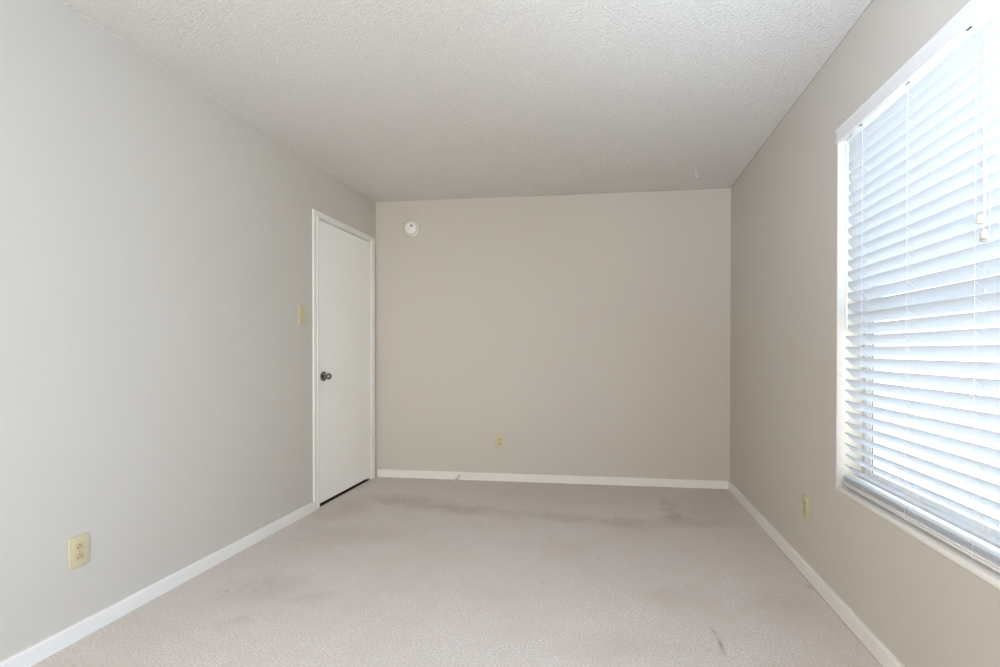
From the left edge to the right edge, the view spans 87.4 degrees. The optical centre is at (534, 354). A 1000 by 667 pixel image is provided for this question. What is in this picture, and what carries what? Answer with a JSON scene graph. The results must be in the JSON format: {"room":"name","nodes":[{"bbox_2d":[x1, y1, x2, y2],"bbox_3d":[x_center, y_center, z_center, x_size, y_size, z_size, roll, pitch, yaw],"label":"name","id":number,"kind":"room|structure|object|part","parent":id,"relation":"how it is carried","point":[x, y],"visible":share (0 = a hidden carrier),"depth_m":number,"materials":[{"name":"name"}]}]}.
{"room":"empty bedroom","nodes":[
{"label":"empty bedroom","id":0,"kind":"room"},
{"bbox_2d":[0,0,375,660],"bbox_3d":[-1.864,-0.063,2.007,0.160,2.540,5.364,0,0,8],"label":"wall","id":1,"kind":"structure","parent":0,"point":[156,358],"depth_m":2.28,"materials":[{"name":"beige paint"}]},
{"bbox_2d":[68,532,89,570],"bbox_3d":[-1.776,0.767,2.035,0.008,0.122,0.082,0,0,8],"label":"wall outlet","id":2,"kind":"object","parent":1,"relation":"attached to","point":[78,546],"visible":1,"depth_m":2.03,"materials":[{"name":"beige plastic"}]},
{"bbox_2d":[75,552,83,560],"bbox_3d":[-1.774,0.786,2.035,0.003,0.028,0.034,0,0,8],"label":"receptacle","id":3,"kind":"object","parent":2,"relation":"attached to","point":[79,556],"depth_m":2.03,"materials":[{"name":"beige plastic"}]},
{"bbox_2d":[75,542,83,550],"bbox_3d":[-1.774,0.747,2.035,0.003,0.028,0.034,0,0,8],"label":"receptacle","id":4,"kind":"object","parent":2,"relation":"attached to","point":[79,546],"depth_m":2.03,"materials":[{"name":"beige plastic"}]},
{"bbox_2d":[0,501,314,666],"bbox_3d":[-1.847,1.078,1.502,0.016,0.065,4.352,0,0,8],"label":"baseboard","id":5,"kind":"structure","parent":1,"relation":"attached to","point":[56,642],"depth_m":2.28,"materials":[{"name":"white paint"}]},
{"bbox_2d":[60,0,374,201],"bbox_3d":[-1.783,-1.331,1.986,0.007,0.008,5.362,0,0,8],"label":"trim","id":6,"kind":"structure","parent":1,"relation":"attached to","point":[60,0],"depth_m":2.55,"materials":[{"name":"white paint"}]},
{"bbox_2d":[298,306,305,324],"bbox_3d":[-1.563,-0.262,3.518,0.020,0.126,0.080,0,0,8],"label":"light switch","id":7,"kind":"object","parent":1,"relation":"attached to","point":[301,309],"visible":1,"depth_m":3.51,"materials":[{"name":"beige plastic"}]},
{"bbox_2d":[312,209,374,509],"bbox_3d":[-1.542,0.036,4.140,0.130,2.111,0.971,0,0,8],"label":"door frame","id":8,"kind":"structure","parent":1,"relation":"attached to","point":[316,215],"depth_m":3.71,"materials":[{"name":"white paint"}]},
{"bbox_2d":[319,220,372,502],"bbox_3d":[-1.477,0.051,4.134,0.094,2.036,0.836,0,0,8],"label":"door","id":9,"kind":"structure","parent":1,"relation":"in","point":[345,265],"depth_m":4.08,"materials":[{"name":"white paint"}]},
{"bbox_3d":[-1.508,0.159,3.783,0.060,0.071,0.071,0,0,8],"label":"knob","id":10,"kind":"part","parent":9,"relation":"part of","materials":[{"name":"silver metal"}]},
{"bbox_2d":[31,476,882,666],"bbox_3d":[-0.277,1.159,1.794,3.052,0.100,5.401,0,0,8],"label":"floor","id":11,"kind":"structure","parent":0,"point":[388,571],"depth_m":2.44,"materials":[{"name":"beige carpet"}]},
{"bbox_2d":[61,0,872,201],"bbox_3d":[-0.256,-1.391,1.763,3.329,0.120,5.621,0,0,8],"label":"ceiling","id":12,"kind":"structure","parent":0,"point":[397,100],"depth_m":2.53,"materials":[{"name":"white paint"}]},
{"bbox_2d":[376,188,730,480],"bbox_3d":[0.122,-0.080,4.497,3.329,2.540,0.120,0,0,8],"label":"wall","id":13,"kind":"structure","parent":0,"point":[589,332],"depth_m":4.43,"materials":[{"name":"beige paint"}]},
{"bbox_2d":[404,221,418,235],"bbox_3d":[-1.086,-1.103,4.571,0.134,0.134,0.052,0,0,8],"label":"smoke detector","id":14,"kind":"object","parent":13,"relation":"attached to","point":[411,228],"visible":1,"depth_m":4.55,"materials":[{"name":"white plastic"}]},
{"bbox_2d":[495,434,503,448],"bbox_3d":[-0.304,0.751,4.497,0.082,0.122,0.008,0,0,8],"label":"wall outlet","id":15,"kind":"object","parent":13,"relation":"attached to","point":[499,438],"visible":1,"depth_m":4.50,"materials":[{"name":"beige plastic"}]},
{"bbox_2d":[377,469,728,488],"bbox_3d":[0.091,1.058,4.441,3.013,0.065,0.016,0,0,8],"label":"baseboard","id":16,"kind":"structure","parent":13,"relation":"attached to","point":[596,480],"depth_m":4.42,"materials":[{"name":"white paint"}]},
{"bbox_2d":[519,188,718,196],"bbox_3d":[0.725,-1.347,4.343,1.736,0.007,0.006,0,0,8],"label":"trim","id":17,"kind":"structure","parent":13,"relation":"attached to","point":[710,188],"depth_m":4.32,"materials":[{"name":"white paint"}]},
{"bbox_2d":[730,0,999,666],"bbox_3d":[1.304,-0.059,1.566,0.180,2.540,5.361,0,0,8],"label":"wall","id":18,"kind":"structure","parent":0,"point":[926,608],"depth_m":2.44,"materials":[{"name":"beige paint"}]},
{"bbox_2d":[732,2,871,185],"bbox_3d":[1.215,-1.327,1.569,0.005,0.007,5.362,0,0,8],"label":"trim","id":19,"kind":"structure","parent":18,"relation":"attached to","point":[871,2],"depth_m":2.48,"materials":[{"name":"white paint"}]},
{"bbox_2d":[802,493,808,521],"bbox_3d":[1.355,0.766,2.618,0.008,0.122,0.082,0,0,8],"label":"wall outlet","id":20,"kind":"object","parent":18,"relation":"attached to","point":[805,499],"visible":1,"depth_m":2.61,"materials":[{"name":"beige plastic"}]},
{"bbox_2d":[728,481,904,666],"bbox_3d":[1.206,1.079,1.580,0.016,0.065,5.346,0,0,8],"label":"baseboard","id":21,"kind":"structure","parent":18,"relation":"attached to","point":[865,635],"depth_m":2.33,"materials":[{"name":"white paint"}]},
{"bbox_2d":[836,0,969,484],"bbox_3d":[1.275,-0.201,1.597,0.112,1.551,1.347,0,0,8],"label":"window frame","id":22,"kind":"structure","parent":18,"relation":"attached to","point":[842,363],"depth_m":2.26,"materials":[{"name":"white paint"}]},
{"bbox_2d":[835,485,999,589],"bbox_3d":[1.272,0.584,1.603,0.116,0.020,1.347,0,0,8],"label":"window sill","id":23,"kind":"structure","parent":18,"relation":"attached to","point":[981,570],"depth_m":1.63,"materials":[{"name":"white paint"}]},
{"bbox_2d":[864,283,999,548],"bbox_3d":[1.363,-0.191,1.585,0.066,1.571,1.347,0,0,8],"label":"window","id":24,"kind":"structure","parent":18,"relation":"in","point":[989,528],"depth_m":2.01,"materials":[{"name":"white plastic"}]},
{"bbox_2d":[836,0,999,572],"bbox_3d":[1.240,-0.202,1.602,0.099,1.531,1.344,0,0,8],"label":"window blind","id":25,"kind":"object","parent":24,"relation":"attached to","point":[924,155],"visible":1,"depth_m":1.65,"materials":[{"name":"white plastic"}]},
{"bbox_3d":[1.318,-0.180,2.064,0.057,1.476,0.013,0,0,8],"label":"ladder cord","id":26,"kind":"part","parent":25,"relation":"part of","materials":[{"name":"white fabric"}]},
{"bbox_3d":[1.275,-0.178,1.755,0.057,1.476,0.013,0,0,8],"label":"ladder cord","id":27,"kind":"part","parent":25,"relation":"part of","materials":[{"name":"white fabric"}]},
{"bbox_3d":[1.253,0.551,1.600,0.053,0.016,1.294,0,0,8],"label":"rail","id":28,"kind":"part","parent":25,"relation":"part of","materials":[{"name":"white plastic"}]},
{"bbox_3d":[1.230,-0.176,1.426,0.057,1.476,0.013,0,0,8],"label":"ladder cord","id":29,"kind":"part","parent":25,"relation":"part of","materials":[{"name":"white fabric"}]},
{"bbox_3d":[1.190,-0.616,1.360,0.029,0.597,0.026,0,0,8],"label":"lift cord","id":30,"kind":"part","parent":25,"relation":"part of","materials":[{"name":"white fabric"}]},
{"label":"outside","id":31,"kind":"structure","parent":0,"visible":0},
{"bbox_2d":[883,416,999,519],"bbox_3d":[7.786,1.678,0.949,12.834,0.120,24.000,0,0,8],"label":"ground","id":32,"kind":"structure","parent":31,"point":[988,511],"depth_m":7.65,"materials":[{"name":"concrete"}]}
]}

